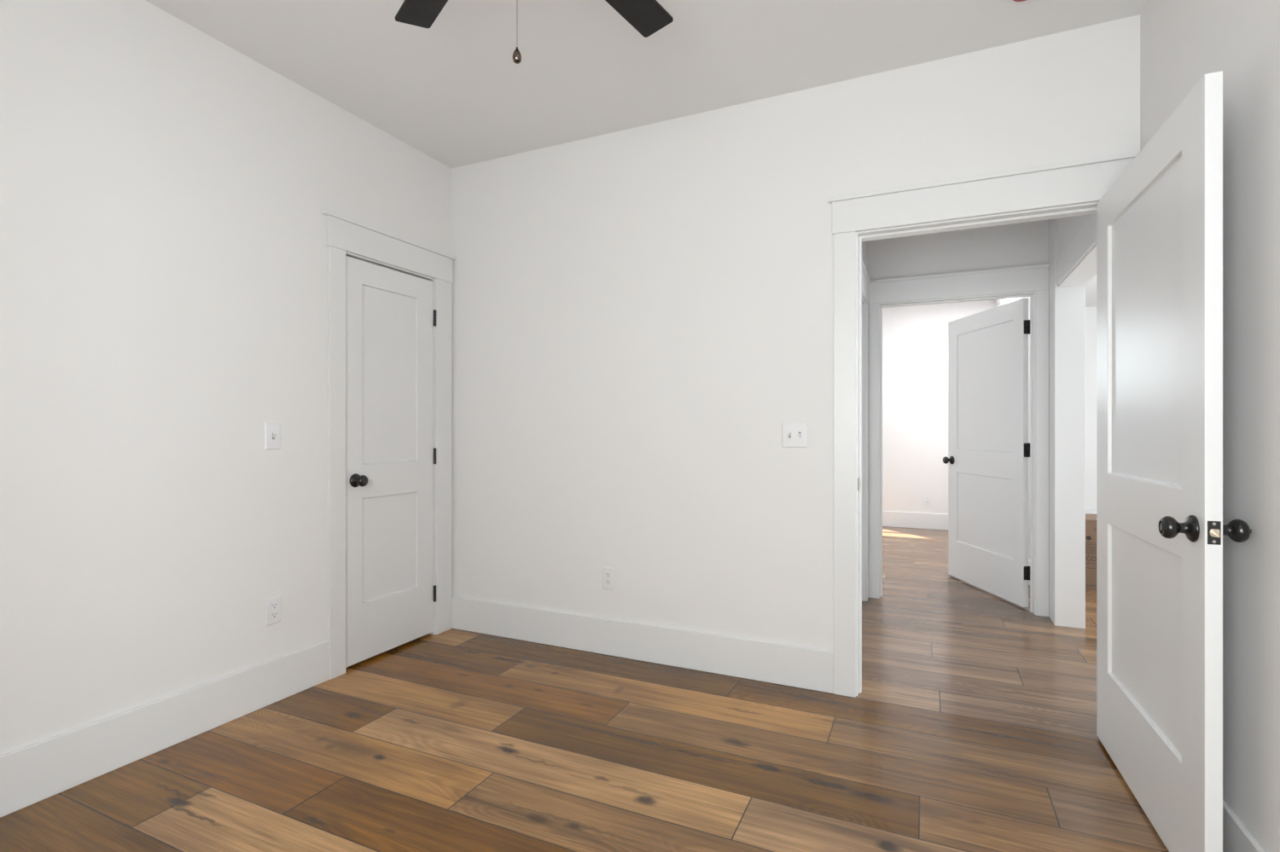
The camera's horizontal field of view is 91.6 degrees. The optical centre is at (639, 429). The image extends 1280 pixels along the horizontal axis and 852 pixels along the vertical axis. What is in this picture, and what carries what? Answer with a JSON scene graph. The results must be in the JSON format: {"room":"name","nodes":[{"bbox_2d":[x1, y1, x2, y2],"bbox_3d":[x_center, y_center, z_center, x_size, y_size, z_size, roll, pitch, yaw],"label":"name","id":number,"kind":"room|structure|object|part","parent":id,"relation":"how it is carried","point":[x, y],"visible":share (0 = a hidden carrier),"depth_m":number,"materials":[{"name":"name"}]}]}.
{"room":"empty bedroom","nodes":[
{"label":"empty bedroom","id":0,"kind":"room"},
{"bbox_2d":[0,0,451,756],"bbox_3d":[-1.920,-0.185,2.155,0.135,2.743,3.780,0,0,25],"label":"wall","id":1,"kind":"structure","parent":0,"point":[165,189],"depth_m":2.29,"materials":[{"name":"white paint"}]},
{"bbox_2d":[0,640,329,818],"bbox_3d":[-2.029,1.093,1.739,0.015,0.187,2.662,0,0,25],"label":"baseboard","id":2,"kind":"structure","parent":1,"relation":"attached to","point":[32,774],"depth_m":2.25,"materials":[{"name":"white paint"}]},
{"bbox_2d":[264,422,280,449],"bbox_3d":[-1.586,0.031,2.699,0.018,0.117,0.071,0,0,25],"label":"light switch","id":3,"kind":"object","parent":1,"relation":"attached to","point":[272,431],"visible":1,"depth_m":2.70,"materials":[{"name":"white plastic"}]},
{"bbox_2d":[265,595,281,626],"bbox_3d":[-1.589,0.788,2.703,0.009,0.117,0.072,0,0,25],"label":"wall outlet","id":4,"kind":"object","parent":1,"relation":"attached to","point":[273,605],"visible":1,"depth_m":2.70,"materials":[{"name":"white plastic"}]},
{"bbox_2d":[270,602,278,610],"bbox_3d":[-1.587,0.768,2.702,0.004,0.028,0.034,0,0,25],"label":"receptacle","id":5,"kind":"object","parent":4,"relation":"attached to","point":[274,606],"depth_m":2.70,"materials":[{"name":"grey plastic"}]},
{"bbox_2d":[270,611,278,619],"bbox_3d":[-1.587,0.807,2.702,0.004,0.028,0.034,0,0,25],"label":"receptacle","id":6,"kind":"object","parent":4,"relation":"attached to","point":[274,615],"depth_m":2.70,"materials":[{"name":"grey plastic"}]},
{"bbox_2d":[320,209,455,680],"bbox_3d":[-1.329,0.080,3.328,0.108,2.212,0.883,0,0,25],"label":"door frame","id":7,"kind":"structure","parent":1,"relation":"attached to","point":[345,235],"depth_m":3.21,"materials":[{"name":"white paint"}]},
{"bbox_3d":[-1.454,0.160,2.987,0.017,2.052,0.091,0,0,25],"label":"casing","id":8,"kind":"part","parent":7,"relation":"part of","materials":[{"name":"white paint"}]},
{"bbox_3d":[-1.295,-1.017,3.313,0.033,0.018,0.883,0,0,25],"label":"cap moulding","id":9,"kind":"part","parent":7,"relation":"part of","materials":[{"name":"white paint"}]},
{"bbox_3d":[-1.298,-0.937,3.321,0.021,0.142,0.843,0,0,25],"label":"head casing","id":10,"kind":"part","parent":7,"relation":"part of","materials":[{"name":"white paint"}]},
{"bbox_3d":[-1.150,0.160,3.647,0.017,2.052,0.123,0,0,25],"label":"casing","id":11,"kind":"part","parent":7,"relation":"part of","materials":[{"name":"white paint"}]},
{"bbox_2d":[345,256,436,668],"bbox_3d":[-1.297,0.160,3.312,0.104,2.016,0.612,0,0,25],"label":"door","id":12,"kind":"structure","parent":1,"relation":"in","point":[391,315],"depth_m":3.29,"materials":[{"name":"white paint"}]},
{"bbox_3d":[-1.384,0.256,3.081,0.069,0.069,0.069,0,0,25],"label":"knob","id":13,"kind":"part","parent":12,"relation":"part of","materials":[{"name":"black metal"}]},
{"bbox_2d":[0,526,1169,851],"bbox_3d":[2.609,1.186,3.764,7.008,0.001,10.480,0,0,25],"label":"floor","id":14,"kind":"structure","parent":0,"point":[971,727],"depth_m":2.25,"materials":[{"name":"brown wood"}]},
{"bbox_2d":[1085,513,1096,591],"bbox_3d":[3.531,0.926,4.682,0.540,0.519,0.401,0,0,25],"label":"cardboard box","id":15,"kind":"object","parent":14,"relation":"on","point":[1090,520],"visible":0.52,"depth_m":4.57,"materials":[{"name":"beige"}]},
{"bbox_2d":[145,0,1147,307],"bbox_3d":[2.596,-1.617,3.759,7.128,0.120,10.600,0,0,25],"label":"ceiling","id":16,"kind":"structure","parent":0,"point":[453,90],"depth_m":2.57,"materials":[{"name":"white paint"}]},
{"bbox_2d":[394,0,673,63],"bbox_3d":[-0.277,-1.210,1.441,1.270,0.694,1.274,0,0,25],"label":"ceiling fan","id":17,"kind":"object","parent":16,"relation":"hanging from","point":[647,17],"visible":1,"depth_m":1.90,"materials":[{"name":"black metal"}]},
{"bbox_3d":[-0.564,-1.271,1.757,0.110,0.006,0.497,-11,7,-37],"label":"blade","id":18,"kind":"part","parent":17,"relation":"part of","materials":[{"name":"black wood"}]},
{"bbox_3d":[-0.290,-1.044,1.468,0.004,0.300,0.004,0,0,25],"label":"pull chain","id":19,"kind":"part","parent":17,"relation":"part of","materials":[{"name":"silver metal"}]},
{"bbox_3d":[-0.078,-1.271,1.773,0.110,0.006,0.497,-11,-6,34],"label":"blade","id":20,"kind":"part","parent":17,"relation":"part of","materials":[{"name":"black wood"}]},
{"bbox_2d":[451,14,1140,651],"bbox_3d":[0.462,-0.185,3.065,3.431,2.743,0.135,0,0,25],"label":"wall","id":21,"kind":"structure","parent":0,"point":[640,314],"depth_m":3.09,"materials":[{"name":"white paint"}]},
{"bbox_2d":[602,566,615,590],"bbox_3d":[-0.166,0.786,3.275,0.072,0.117,0.009,0,0,25],"label":"wall outlet","id":22,"kind":"object","parent":21,"relation":"attached to","point":[608,573],"visible":1,"depth_m":3.27,"materials":[{"name":"white plastic"}]},
{"bbox_2d":[605,572,610,577],"bbox_3d":[-0.167,0.766,3.273,0.034,0.028,0.004,0,0,25],"label":"receptacle","id":23,"kind":"object","parent":22,"relation":"attached to","point":[607,574],"depth_m":3.27,"materials":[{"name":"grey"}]},
{"bbox_2d":[605,579,610,585],"bbox_3d":[-0.167,0.805,3.273,0.034,0.028,0.004,0,0,25],"label":"receptacle","id":24,"kind":"object","parent":22,"relation":"attached to","point":[608,582],"depth_m":3.27,"materials":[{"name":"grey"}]},
{"bbox_2d":[452,596,833,693],"bbox_3d":[-0.128,1.093,3.254,2.199,0.187,0.015,0,0,25],"label":"baseboard","id":25,"kind":"structure","parent":21,"relation":"attached to","point":[807,668],"depth_m":3.15,"materials":[{"name":"white paint"}]},
{"bbox_2d":[781,422,808,448],"bbox_3d":[0.711,0.027,2.866,0.117,0.117,0.018,0,0,25],"label":"light switch","id":26,"kind":"object","parent":21,"relation":"attached to","point":[794,434],"visible":1,"depth_m":2.87,"materials":[{"name":"white plastic"}]},
{"bbox_2d":[827,151,1140,698],"bbox_3d":[1.386,0.076,2.622,1.128,2.219,0.168,0,0,25],"label":"door frame","id":27,"kind":"structure","parent":21,"relation":"attached to","point":[1071,189],"depth_m":2.75,"materials":[{"name":"white paint"}]},
{"bbox_3d":[0.912,0.157,2.774,0.093,2.059,0.017,0,0,25],"label":"casing","id":28,"kind":"part","parent":27,"relation":"part of","materials":[{"name":"white paint"}]},
{"bbox_3d":[1.367,-0.944,2.562,1.111,0.142,0.021,0,0,25],"label":"head casing","id":29,"kind":"part","parent":27,"relation":"part of","materials":[{"name":"white paint"}]},
{"bbox_3d":[1.358,-1.024,2.560,1.128,0.018,0.033,0,0,25],"label":"cap moulding","id":30,"kind":"part","parent":27,"relation":"part of","materials":[{"name":"white paint"}]},
{"bbox_2d":[1096,70,1251,851],"bbox_3d":[1.584,0.154,1.945,0.178,2.040,0.970,0,0,23],"label":"door","id":31,"kind":"structure","parent":21,"relation":"in","point":[1160,530],"depth_m":1.76,"materials":[{"name":"white paint"}]},
{"bbox_3d":[1.370,0.252,1.589,0.067,0.069,0.069,0,0,23],"label":"knob","id":32,"kind":"part","parent":31,"relation":"part of","materials":[{"name":"black metal"}]},
{"bbox_3d":[1.393,0.252,1.511,0.025,0.057,0.002,0,0,23],"label":"latch plate","id":33,"kind":"part","parent":31,"relation":"part of","materials":[{"name":"black"}]},
{"bbox_3d":[1.465,0.252,1.548,0.069,0.069,0.069,0,0,23],"label":"knob","id":34,"kind":"part","parent":31,"relation":"part of","materials":[{"name":"black metal"}]},
{"bbox_2d":[861,241,866,267],"bbox_3d":[1.198,-0.185,3.692,0.135,2.743,1.620,0,0,25],"label":"wall","id":35,"kind":"structure","parent":0,"point":[864,243],"depth_m":4.24,"materials":[{"name":"white paint"}]},
{"bbox_2d":[882,299,995,514],"bbox_3d":[2.578,-0.185,7.849,3.318,2.743,0.135,0,0,25],"label":"wall","id":36,"kind":"structure","parent":0,"point":[915,338],"depth_m":7.44,"materials":[{"name":"white paint"}]},
{"bbox_2d":[882,511,948,530],"bbox_3d":[2.546,1.093,7.781,3.318,0.187,0.015,0,0,25],"label":"baseboard","id":37,"kind":"structure","parent":36,"relation":"attached to","point":[904,520],"depth_m":7.43,"materials":[{"name":"white paint"}]},
{"bbox_2d":[924,494,930,505],"bbox_3d":[3.407,0.841,7.388,0.072,0.117,0.009,0,0,25],"label":"wall outlet","id":38,"kind":"object","parent":36,"relation":"attached to","point":[927,497],"visible":1,"depth_m":7.38,"materials":[{"name":"white plastic"}]},
{"bbox_2d":[866,219,1048,280],"bbox_3d":[1.186,-0.185,4.664,3.453,2.743,0.135,0,0,25],"label":"wall","id":39,"kind":"structure","parent":0,"point":[1021,244],"depth_m":4.15,"materials":[{"name":"white paint"}]},
{"bbox_2d":[861,259,1049,616],"bbox_3d":[1.837,0.073,3.723,1.180,2.225,1.300,0,0,25],"label":"door frame","id":40,"kind":"structure","parent":39,"relation":"attached to","point":[1032,282],"depth_m":4.14,"materials":[{"name":"white paint"}]},
{"bbox_3d":[1.363,-0.944,3.864,0.021,0.142,1.128,0,0,25],"label":"head casing","id":41,"kind":"part","parent":40,"relation":"part of","materials":[{"name":"white paint"}]},
{"bbox_3d":[1.576,0.157,4.330,0.017,2.059,0.091,0,0,25],"label":"casing","id":42,"kind":"part","parent":40,"relation":"part of","materials":[{"name":"white paint"}]},
{"bbox_3d":[1.366,-1.024,3.855,0.033,0.018,1.146,0,0,25],"label":"cap moulding","id":43,"kind":"part","parent":40,"relation":"part of","materials":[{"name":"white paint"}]},
{"bbox_3d":[1.641,0.153,4.371,0.065,2.065,0.017,0,0,25],"label":"casing","id":44,"kind":"part","parent":40,"relation":"part of","materials":[{"name":"white paint"}]},
{"bbox_3d":[2.096,-0.950,4.159,1.072,0.142,0.021,0,0,25],"label":"head casing","id":45,"kind":"part","parent":40,"relation":"part of","materials":[{"name":"white paint"}]},
{"bbox_3d":[2.094,-1.030,4.154,1.074,0.018,0.033,0,0,25],"label":"cap moulding","id":46,"kind":"part","parent":40,"relation":"part of","materials":[{"name":"white paint"}]},
{"bbox_3d":[2.551,0.153,3.952,0.072,2.065,0.017,0,0,25],"label":"casing","id":47,"kind":"part","parent":40,"relation":"part of","materials":[{"name":"white paint"}]},
{"bbox_2d":[942,298,1029,607],"bbox_3d":[2.525,0.156,4.563,0.173,2.036,0.954,0,0,-2],"label":"door","id":48,"kind":"structure","parent":39,"relation":"in","point":[989,447],"depth_m":4.47,"materials":[{"name":"white paint"}]},
{"bbox_3d":[2.460,0.249,4.976,0.069,0.069,0.069,0,0,-2],"label":"knob","id":49,"kind":"part","parent":48,"relation":"part of","materials":[{"name":"black metal"}]},
{"bbox_2d":[1085,306,1096,507],"bbox_3d":[6.277,-0.185,7.753,3.482,2.743,0.135,0,0,25],"label":"wall","id":50,"kind":"structure","parent":0,"point":[1090,312],"depth_m":7.93,"materials":[{"name":"white paint"}]},
{"bbox_2d":[1085,507,1096,514],"bbox_3d":[6.306,1.093,7.657,3.347,0.187,0.015,0,0,25],"label":"baseboard","id":51,"kind":"structure","parent":50,"relation":"attached to","point":[1088,510],"depth_m":7.91,"materials":[{"name":"white paint"}]},
{"bbox_2d":[995,0,1279,851],"bbox_3d":[2.560,-0.185,3.701,0.151,2.743,10.335,0,0,25],"label":"wall","id":52,"kind":"structure","parent":0,"point":[1182,42],"depth_m":1.57,"materials":[{"name":"white paint"}]},
{"bbox_2d":[1028,558,1029,586],"bbox_3d":[3.372,1.093,5.625,0.015,0.187,3.240,0,0,25],"label":"baseboard","id":53,"kind":"structure","parent":52,"relation":"attached to","point":[1028,558],"depth_m":4.73,"materials":[{"name":"white paint"}]},
{"bbox_2d":[1054,214,1096,628],"bbox_3d":[2.291,0.090,3.117,0.152,2.192,1.379,0,0,25],"label":"door frame","id":54,"kind":"structure","parent":52,"relation":"attached to","point":[1076,266],"depth_m":3.72,"materials":[{"name":"white paint"}]},
{"bbox_3d":[2.214,-0.933,3.112,0.016,0.146,1.305,0,0,25],"label":"head casing","id":55,"kind":"part","parent":54,"relation":"part of","materials":[{"name":"white paint"}]},
{"bbox_2d":[1222,799,1265,851],"bbox_3d":[1.137,1.093,0.748,0.015,0.187,3.510,0,0,25],"label":"baseboard","id":56,"kind":"structure","parent":52,"relation":"attached to","point":[1236,838],"depth_m":1.59,"materials":[{"name":"white paint"}]}
]}

